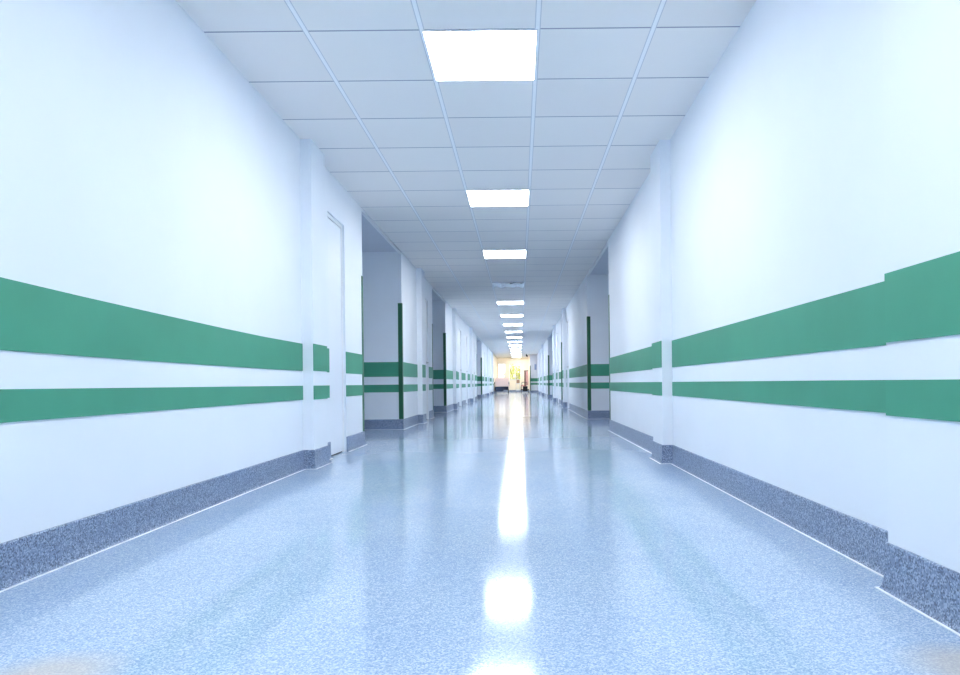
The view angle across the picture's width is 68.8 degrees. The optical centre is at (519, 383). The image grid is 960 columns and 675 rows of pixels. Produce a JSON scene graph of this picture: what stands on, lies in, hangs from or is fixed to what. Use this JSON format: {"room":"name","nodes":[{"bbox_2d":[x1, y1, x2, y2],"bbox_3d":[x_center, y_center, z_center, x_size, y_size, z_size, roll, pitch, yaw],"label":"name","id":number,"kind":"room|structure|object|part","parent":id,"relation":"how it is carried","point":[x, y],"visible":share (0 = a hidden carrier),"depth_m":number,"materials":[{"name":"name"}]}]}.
{"room":"hospital interior","nodes":[
{"label":"hospital interior","id":0,"kind":"room"},
{"bbox_2d":[0,0,493,542],"bbox_3d":[-3.179,-0.623,22.000,3.280,2.552,56.000,-1,0,0],"label":"wall","id":1,"kind":"structure","parent":0,"point":[140,168],"depth_m":3.19,"materials":[{"name":"paint"}]},
{"bbox_2d":[0,277,302,370],"bbox_3d":[-1.612,-0.217,2.450,0.005,0.252,5.492,-1,0,0],"label":"wall stripe","id":2,"kind":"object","parent":1,"relation":"attached to","point":[33,318],"depth_m":2.80,"materials":[{"name":"green paint"}]},
{"bbox_2d":[0,386,302,422],"bbox_3d":[-1.609,0.071,2.450,0.005,0.104,5.492,-1,0,0],"label":"wall stripe","id":3,"kind":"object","parent":1,"relation":"attached to","point":[16,405],"depth_m":2.83,"materials":[{"name":"green paint"}]},
{"bbox_2d":[0,442,332,592],"bbox_3d":[-1.552,0.566,-0.035,0.108,0.141,11.930,-1,0,0],"label":"baseboard","id":4,"kind":"structure","parent":1,"relation":"attached to","point":[24,559],"depth_m":2.86,"materials":[{"name":"plastic"}]},
{"bbox_2d":[313,344,326,371],"bbox_3d":[-1.532,-0.193,5.385,0.005,0.202,0.362,-1,0,0],"label":"trim","id":5,"kind":"structure","parent":1,"relation":"attached to","point":[319,351],"depth_m":5.36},
{"bbox_2d":[313,385,327,399],"bbox_3d":[-1.529,0.070,5.385,0.005,0.104,0.362,-1,0,0],"label":"trim","id":6,"kind":"structure","parent":1,"relation":"attached to","point":[320,392],"depth_m":5.37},
{"bbox_2d":[327,348,329,371],"bbox_3d":[-1.612,-0.192,5.750,0.005,0.202,0.352,-1,0,0],"label":"trim","id":7,"kind":"structure","parent":1,"relation":"attached to","point":[328,368],"depth_m":5.89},
{"bbox_2d":[327,213,343,455],"bbox_3d":[-1.646,-0.413,6.215,0.020,2.100,0.570,-1,0,0],"label":"door","id":8,"kind":"structure","parent":1,"relation":"in","point":[335,267],"depth_m":6.27,"materials":[{"name":"grey"}]},
{"bbox_2d":[346,352,362,373],"bbox_3d":[-1.612,-0.192,6.865,0.005,0.202,0.722,-1,0,0],"label":"trim","id":9,"kind":"structure","parent":1,"relation":"attached to","point":[354,362],"depth_m":6.82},
{"bbox_2d":[346,385,362,395],"bbox_3d":[-1.609,0.071,6.865,0.005,0.104,0.722,-1,0,0],"label":"trim","id":10,"kind":"structure","parent":1,"relation":"attached to","point":[351,390],"depth_m":6.81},
{"bbox_2d":[346,431,366,451],"bbox_3d":[-3.192,0.583,6.879,3.228,0.141,0.758,-1,0,0],"label":"baseboard","id":11,"kind":"structure","parent":1,"relation":"attached to","point":[355,441],"depth_m":6.82,"materials":[{"name":"plastic"}]},
{"bbox_2d":[361,276,364,430],"bbox_3d":[-1.638,-0.304,7.207,0.058,1.597,0.058,-1,0,0],"label":"guard","id":12,"kind":"object","parent":1,"relation":"attached to","point":[361,276],"visible":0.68,"depth_m":7.20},
{"bbox_2d":[364,362,398,376],"bbox_3d":[-3.214,-0.175,9.637,3.200,0.202,0.005,-1,0,0],"label":"trim","id":13,"kind":"structure","parent":1,"relation":"attached to","point":[371,369],"depth_m":9.63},
{"bbox_2d":[364,385,398,392],"bbox_3d":[-3.211,0.088,9.637,3.200,0.104,0.005,-1,0,0],"label":"trim","id":14,"kind":"structure","parent":1,"relation":"attached to","point":[367,388],"depth_m":9.63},
{"bbox_2d":[362,209,400,253],"bbox_3d":[-1.646,-1.797,8.435,0.030,0.035,2.410,-1,0,0],"label":"trim","id":15,"kind":"structure","parent":1,"relation":"attached to","point":[364,213],"depth_m":8.21,"materials":[{"name":"white paint"}]},
{"bbox_2d":[365,414,426,429],"bbox_3d":[-3.152,0.583,10.731,3.308,0.141,2.238,-1,0,0],"label":"baseboard","id":16,"kind":"structure","parent":1,"relation":"attached to","point":[377,424],"depth_m":9.63,"materials":[{"name":"plastic"}]},
{"bbox_2d":[398,303,403,418],"bbox_3d":[-1.638,-0.304,9.663,0.058,1.597,0.058,-1,0,0],"label":"guard","id":17,"kind":"object","parent":1,"relation":"attached to","point":[400,305],"visible":1,"depth_m":9.63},
{"bbox_2d":[403,362,417,376],"bbox_3d":[-1.612,-0.192,10.345,0.005,0.202,1.402,-1,0,0],"label":"trim","id":18,"kind":"structure","parent":1,"relation":"attached to","point":[409,370],"depth_m":10.29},
{"bbox_2d":[404,384,417,391],"bbox_3d":[-1.609,0.071,10.345,0.005,0.104,1.402,-1,0,0],"label":"trim","id":19,"kind":"structure","parent":1,"relation":"attached to","point":[411,387],"depth_m":10.32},
{"bbox_2d":[422,365,425,377],"bbox_3d":[-1.532,-0.193,11.235,0.005,0.202,0.362,-1,0,0],"label":"trim","id":20,"kind":"structure","parent":1,"relation":"attached to","point":[423,366],"depth_m":11.26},
{"bbox_2d":[425,300,428,418],"bbox_3d":[-1.627,-0.413,12.150,0.059,2.100,0.600,-1,0,0],"label":"door","id":21,"kind":"structure","parent":1,"relation":"in","point":[426,361],"depth_m":12.37,"materials":[{"name":"grey"}]},
{"bbox_2d":[429,367,432,377],"bbox_3d":[-1.612,-0.192,12.745,0.005,0.202,0.582,-1,0,0],"label":"trim","id":22,"kind":"structure","parent":1,"relation":"attached to","point":[430,368],"depth_m":12.73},
{"bbox_2d":[429,410,434,418],"bbox_3d":[-3.192,0.583,12.759,3.228,0.141,0.618,-1,0,0],"label":"baseboard","id":23,"kind":"structure","parent":1,"relation":"attached to","point":[431,413],"depth_m":12.71,"materials":[{"name":"plastic"}]},
{"bbox_2d":[432,324,433,409],"bbox_3d":[-1.638,-0.304,13.017,0.058,1.597,0.058,-1,0,0],"label":"guard","id":24,"kind":"object","parent":1,"relation":"attached to","point":[432,324],"visible":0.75,"depth_m":12.99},
{"bbox_2d":[433,370,443,378],"bbox_3d":[-3.214,-0.175,15.348,3.200,0.202,0.005,-1,0,0],"label":"trim","id":25,"kind":"structure","parent":1,"relation":"attached to","point":[437,374],"depth_m":15.34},
{"bbox_2d":[433,384,443,388],"bbox_3d":[-3.211,0.088,15.348,3.200,0.104,0.005,-1,0,0],"label":"trim","id":26,"kind":"structure","parent":1,"relation":"attached to","point":[435,386],"depth_m":15.34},
{"bbox_2d":[432,287,444,301],"bbox_3d":[-1.646,-1.797,14.195,0.030,0.035,2.310,-1,0,0],"label":"trim","id":27,"kind":"structure","parent":1,"relation":"attached to","point":[433,289],"depth_m":14.15,"materials":[{"name":"white"}]},
{"bbox_2d":[443,333,446,405],"bbox_3d":[-1.638,-0.304,15.373,0.058,1.597,0.058,-1,0,0],"label":"guard","id":28,"kind":"object","parent":1,"relation":"attached to","point":[444,334],"visible":1,"depth_m":15.34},
{"bbox_2d":[434,402,459,411],"bbox_3d":[-3.152,0.583,16.961,3.308,0.141,3.278,-1,0,0],"label":"baseboard","id":29,"kind":"structure","parent":1,"relation":"attached to","point":[450,407],"depth_m":15.34,"materials":[{"name":"plastic"}]},
{"bbox_2d":[446,370,452,378],"bbox_3d":[-1.612,-0.192,16.150,0.005,0.202,1.592,-1,0,0],"label":"trim","id":30,"kind":"structure","parent":1,"relation":"attached to","point":[449,374],"depth_m":16.09,"materials":[{"name":"green paint"}]},
{"bbox_2d":[458,329,460,405],"bbox_3d":[-1.627,-0.413,19.050,0.059,2.100,0.900,-1,0,0],"label":"door","id":31,"kind":"structure","parent":1,"relation":"in","point":[459,344],"depth_m":19.25,"materials":[{"name":"grey"}]},
{"bbox_3d":[-1.646,-0.413,19.050,0.020,2.100,0.900,-1,0,0],"label":"frame","id":32,"kind":"part","parent":31,"relation":"part of","materials":[{"name":"white paint"}]},
{"bbox_2d":[465,335,467,403],"bbox_3d":[-1.627,-0.413,21.350,0.059,2.100,0.900,-1,0,0],"label":"door","id":33,"kind":"structure","parent":1,"relation":"in","point":[466,371],"depth_m":21.64,"materials":[{"name":"grey"}]},
{"bbox_2d":[468,397,473,403],"bbox_3d":[-1.552,0.566,23.100,0.108,0.141,2.600,-1,0,0],"label":"baseboard","id":34,"kind":"structure","parent":1,"relation":"attached to","point":[471,400],"depth_m":22.79,"materials":[{"name":"plastic"}]},
{"bbox_2d":[473,342,474,400],"bbox_3d":[-1.627,-0.413,24.850,0.059,2.100,0.900,-1,0,0],"label":"door","id":35,"kind":"structure","parent":1,"relation":"in","point":[473,342],"depth_m":25.05,"materials":[{"name":"grey"}]},
{"bbox_2d":[481,358,481,394],"bbox_3d":[-1.638,-0.304,30.123,0.058,1.597,0.058,-1,0,0],"label":"guard","id":36,"kind":"object","parent":1,"relation":"attached to","point":[481,358],"visible":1,"depth_m":30.09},
{"bbox_2d":[484,357,484,393],"bbox_3d":[-1.627,-0.413,32.450,0.059,2.100,0.900,-1,0,0],"label":"door","id":37,"kind":"structure","parent":1,"relation":"in","point":[484,357],"depth_m":32.86,"materials":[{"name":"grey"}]},
{"bbox_2d":[493,354,496,390],"bbox_3d":[-1.614,-0.660,46.750,0.010,2.311,6.500,-1,0,0],"label":"trim","id":38,"kind":"structure","parent":1,"relation":"attached to","point":[494,356],"depth_m":45.26,"materials":[{"name":"beige paint"}]},
{"bbox_2d":[176,0,755,357],"bbox_3d":[-0.246,-1.877,22.000,9.172,0.104,56.400,-1,0,0],"label":"ceiling","id":39,"kind":"structure","parent":0,"point":[615,79],"depth_m":4.81,"materials":[{"name":"tile"}]},
{"bbox_2d":[422,29,537,80],"bbox_3d":[-0.206,-1.826,3.920,0.600,0.007,0.600,-1,0,0],"label":"recessed light","id":40,"kind":"object","parent":39,"relation":"in","point":[467,54],"visible":1,"depth_m":3.88,"materials":[{"name":"white plastic"}]},
{"bbox_2d":[466,189,528,206],"bbox_3d":[-0.206,-1.826,6.920,0.600,0.007,0.600,-1,0,0],"label":"recessed light","id":41,"kind":"object","parent":39,"relation":"in","point":[519,197],"visible":1,"depth_m":6.89,"materials":[{"name":"white plastic"}]},
{"bbox_2d":[483,250,525,258],"bbox_3d":[-0.206,-1.826,9.920,0.600,0.007,0.600,-1,0,0],"label":"recessed light","id":42,"kind":"object","parent":39,"relation":"in","point":[488,254],"visible":1,"depth_m":9.89,"materials":[{"name":"white plastic"}]},
{"bbox_2d":[491,282,524,287],"bbox_3d":[-0.206,-1.810,12.920,0.600,0.040,0.600,-1,0,0],"label":"recessed light","id":43,"kind":"object","parent":39,"relation":"in","point":[494,284],"visible":1,"depth_m":12.86,"materials":[{"name":"white plastic"}]},
{"bbox_2d":[497,301,523,304],"bbox_3d":[-0.206,-1.826,15.920,0.600,0.007,0.600,-1,0,0],"label":"recessed light","id":44,"kind":"object","parent":39,"relation":"in","point":[498,302],"visible":1,"depth_m":15.85,"materials":[{"name":"white plastic"}]},
{"bbox_2d":[501,314,522,316],"bbox_3d":[-0.206,-1.826,18.920,0.600,0.007,0.600,-1,0,0],"label":"recessed light","id":45,"kind":"object","parent":39,"relation":"in","point":[503,315],"visible":1,"depth_m":18.88,"materials":[{"name":"white plastic"}]},
{"bbox_2d":[501,315,522,316],"bbox_3d":[-0.206,-1.828,18.920,0.586,0.004,0.586,-1,0,0],"label":"diffuser","id":46,"kind":"object","parent":45,"relation":"attached to","point":[501,315],"depth_m":19.02,"materials":[{"name":"white plastic"}]},
{"bbox_2d":[503,324,522,325],"bbox_3d":[-0.206,-1.826,21.920,0.600,0.007,0.600,-1,0,0],"label":"recessed light","id":47,"kind":"object","parent":39,"relation":"in","point":[503,324],"visible":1,"depth_m":21.81,"materials":[{"name":"white plastic"}]},
{"bbox_2d":[505,331,521,332],"bbox_3d":[-0.206,-1.826,24.920,0.600,0.007,0.600,-1,0,0],"label":"recessed light","id":48,"kind":"object","parent":39,"relation":"in","point":[505,331],"visible":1,"depth_m":24.94,"materials":[{"name":"white plastic"}]},
{"bbox_2d":[0,392,959,674],"bbox_3d":[-0.219,0.672,22.000,9.772,0.100,56.400,-1,0,0],"label":"floor","id":49,"kind":"structure","parent":0,"point":[499,533],"depth_m":2.17,"materials":[{"name":"laminate"}]},
{"bbox_2d":[494,377,508,392],"bbox_3d":[-1.099,0.131,44.620,0.924,1.000,2.150,-1,0,0],"label":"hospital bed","id":50,"kind":"object","parent":49,"relation":"on","point":[501,384],"visible":1,"depth_m":43.56,"materials":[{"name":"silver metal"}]},
{"bbox_3d":[-1.261,0.373,43.625,0.530,0.280,0.050,-1,0,0],"label":"foot panel","id":51,"kind":"part","parent":50,"relation":"part of","materials":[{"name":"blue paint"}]},
{"bbox_2d":[521,370,528,392],"bbox_3d":[0.339,-0.099,44.700,0.520,1.430,0.580,-1,0,0],"label":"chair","id":52,"kind":"object","parent":49,"relation":"on","point":[525,387],"visible":1,"depth_m":44.46,"materials":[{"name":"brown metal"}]},
{"bbox_3d":[0.437,-0.320,44.700,0.260,0.990,0.500,-1,0,0],"label":"frame","id":53,"kind":"part","parent":52,"relation":"part of","materials":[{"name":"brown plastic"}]},
{"bbox_2d":[497,357,528,389],"bbox_3d":[-0.472,-0.601,50.100,2.492,2.452,0.200,-1,0,0],"label":"wall","id":54,"kind":"structure","parent":0,"point":[513,385],"depth_m":50.00,"materials":[{"name":"beige paint"}]},
{"bbox_2d":[498,363,505,377],"bbox_3d":[-1.259,-0.816,50.035,0.540,1.201,0.190,-1,0,0],"label":"window","id":55,"kind":"structure","parent":54,"relation":"in","point":[501,366],"depth_m":50.10,"materials":[{"name":"white glass"}]},
{"bbox_2d":[497,390,528,391],"bbox_3d":[-0.460,0.554,49.995,2.292,0.141,0.010,-1,0,0],"label":"baseboard","id":56,"kind":"structure","parent":54,"relation":"attached to","point":[504,390],"depth_m":49.99,"materials":[{"name":"plastic"}]},
{"bbox_2d":[509,363,520,379],"bbox_3d":[-0.309,-0.826,50.035,0.840,1.201,0.190,-1,0,0],"label":"window","id":57,"kind":"structure","parent":54,"relation":"in","point":[514,368],"depth_m":50.10,"materials":[{"name":"clear glass"}]},
{"bbox_2d":[530,0,959,572],"bbox_3d":[2.513,-0.682,22.100,3.680,2.552,56.200,-1,0,0],"label":"wall","id":58,"kind":"structure","parent":0,"point":[818,157],"depth_m":2.85,"materials":[{"name":"paint"}]},
{"bbox_2d":[529,355,529,389],"bbox_3d":[0.672,-0.613,47.530,0.004,2.452,4.940,-1,0,0],"label":"trim","id":59,"kind":"structure","parent":58,"relation":"attached to","point":[529,355],"depth_m":46.79,"materials":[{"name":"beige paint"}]},
{"bbox_2d":[548,355,549,394],"bbox_3d":[1.180,-0.334,28.223,0.058,1.597,0.058,-1,0,0],"label":"guard","id":60,"kind":"object","parent":58,"relation":"attached to","point":[548,355],"visible":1,"depth_m":28.19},
{"bbox_2d":[557,333,558,402],"bbox_3d":[1.166,-0.442,20.900,0.059,2.100,0.800,-1,0,0],"label":"door","id":61,"kind":"structure","parent":58,"relation":"in","point":[558,333],"depth_m":21.22,"materials":[{"name":"grey"}]},
{"bbox_3d":[1.185,-0.443,20.900,0.020,2.100,0.800,-1,0,0],"label":"frame","id":62,"kind":"part","parent":61,"relation":"part of","materials":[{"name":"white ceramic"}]},
{"bbox_2d":[561,342,562,399],"bbox_3d":[1.180,-0.334,19.323,0.058,1.597,0.058,-1,0,0],"label":"guard","id":63,"kind":"object","parent":58,"relation":"attached to","point":[561,342],"visible":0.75,"depth_m":19.29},
{"bbox_2d":[562,402,566,407],"bbox_3d":[2.712,0.521,17.514,3.308,0.141,0.928,-1,0,0],"label":"baseboard","id":64,"kind":"structure","parent":58,"relation":"attached to","point":[564,404],"depth_m":17.19,"materials":[{"name":"plastic"}]},
{"bbox_2d":[567,320,569,407],"bbox_3d":[1.166,-0.442,16.650,0.059,2.100,0.800,-1,0,0],"label":"door","id":65,"kind":"structure","parent":58,"relation":"in","point":[568,320],"depth_m":16.91,"materials":[{"name":"grey"}]},
{"bbox_3d":[1.185,-0.443,16.650,0.020,2.100,0.800,-1,0,0],"label":"frame","id":66,"kind":"part","parent":65,"relation":"part of","materials":[{"name":"white paint"}]},
{"bbox_2d":[569,364,586,377],"bbox_3d":[1.155,-0.221,14.060,0.005,0.202,4.372,-1,0,0],"label":"trim","id":67,"kind":"structure","parent":58,"relation":"attached to","point":[581,371],"depth_m":13.67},
{"bbox_2d":[569,383,586,388],"bbox_3d":[1.158,0.042,14.060,0.005,0.104,4.372,-1,0,0],"label":"trim","id":68,"kind":"structure","parent":58,"relation":"attached to","point":[573,385],"depth_m":13.71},
{"bbox_2d":[587,316,590,410],"bbox_3d":[1.180,-0.334,11.893,0.058,1.597,0.058,-1,0,0],"label":"guard","id":69,"kind":"object","parent":58,"relation":"attached to","point":[588,317],"visible":1,"depth_m":11.87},
{"bbox_2d":[569,403,609,418],"bbox_3d":[2.752,0.521,14.046,3.228,0.141,4.408,-1,0,0],"label":"baseboard","id":70,"kind":"structure","parent":58,"relation":"attached to","point":[582,412],"depth_m":11.86,"materials":[{"name":"plastic"}]},
{"bbox_2d":[587,241,607,276],"bbox_3d":[1.156,-1.827,10.435,0.030,0.035,2.870,-1,0,0],"label":"trim","id":71,"kind":"structure","parent":58,"relation":"attached to","point":[606,244],"depth_m":10.24,"materials":[{"name":"white paint"}]},
{"bbox_2d":[591,364,608,375],"bbox_3d":[2.758,-0.238,11.867,3.200,0.202,0.005,-1,0,0],"label":"trim","id":72,"kind":"structure","parent":58,"relation":"attached to","point":[596,369],"depth_m":11.87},
{"bbox_2d":[591,382,608,388],"bbox_3d":[2.760,0.025,11.867,3.200,0.104,0.005,-1,0,0],"label":"trim","id":73,"kind":"structure","parent":58,"relation":"attached to","point":[599,385],"depth_m":11.87,"materials":[{"name":"green paint"}]},
{"bbox_2d":[608,295,610,419],"bbox_3d":[1.180,-0.334,8.977,0.058,1.597,0.058,-1,0,0],"label":"guard","id":74,"kind":"object","parent":58,"relation":"attached to","point":[608,295],"visible":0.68,"depth_m":8.96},
{"bbox_2d":[610,346,651,373],"bbox_3d":[1.155,-0.221,7.340,0.005,0.202,3.312,-1,0,0],"label":"trim","id":75,"kind":"structure","parent":58,"relation":"attached to","point":[638,360],"depth_m":7.13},
{"bbox_2d":[610,382,651,393],"bbox_3d":[1.158,0.042,7.340,0.005,0.104,3.312,-1,0,0],"label":"trim","id":76,"kind":"structure","parent":58,"relation":"attached to","point":[636,387],"depth_m":7.16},
{"bbox_2d":[652,341,661,367],"bbox_3d":[1.075,-0.220,5.490,0.005,0.202,0.372,-1,0,0],"label":"trim","id":77,"kind":"structure","parent":58,"relation":"attached to","point":[657,346],"depth_m":5.45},
{"bbox_2d":[652,382,661,395],"bbox_3d":[1.078,0.043,5.490,0.005,0.104,0.372,-1,0,0],"label":"trim","id":78,"kind":"structure","parent":58,"relation":"attached to","point":[656,386],"depth_m":5.46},
{"bbox_2d":[672,281,885,366],"bbox_3d":[1.155,-0.221,3.680,0.005,0.202,3.232,-1,0,0],"label":"wall stripe","id":79,"kind":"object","parent":58,"relation":"attached to","point":[852,319],"depth_m":2.87,"materials":[{"name":"green paint"}]},
{"bbox_2d":[672,380,885,412],"bbox_3d":[1.158,0.042,3.680,0.005,0.104,3.232,-1,0,0],"label":"trim","id":80,"kind":"structure","parent":58,"relation":"attached to","point":[858,395],"depth_m":2.88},
{"bbox_2d":[608,420,959,635],"bbox_3d":[2.712,0.521,1.514,3.308,0.141,15.028,-1,0,0],"label":"baseboard","id":81,"kind":"structure","parent":58,"relation":"attached to","point":[927,587],"depth_m":2.51,"materials":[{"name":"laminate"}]},
{"bbox_2d":[884,251,959,342],"bbox_3d":[1.075,-0.220,1.680,0.005,0.202,0.752,-1,0,0],"label":"trim","id":82,"kind":"structure","parent":58,"relation":"attached to","point":[922,300],"depth_m":1.85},
{"bbox_2d":[885,379,959,421],"bbox_3d":[1.078,0.043,1.680,0.005,0.104,0.752,-1,0,0],"label":"trim","id":83,"kind":"structure","parent":58,"relation":"attached to","point":[923,399],"depth_m":1.86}
]}

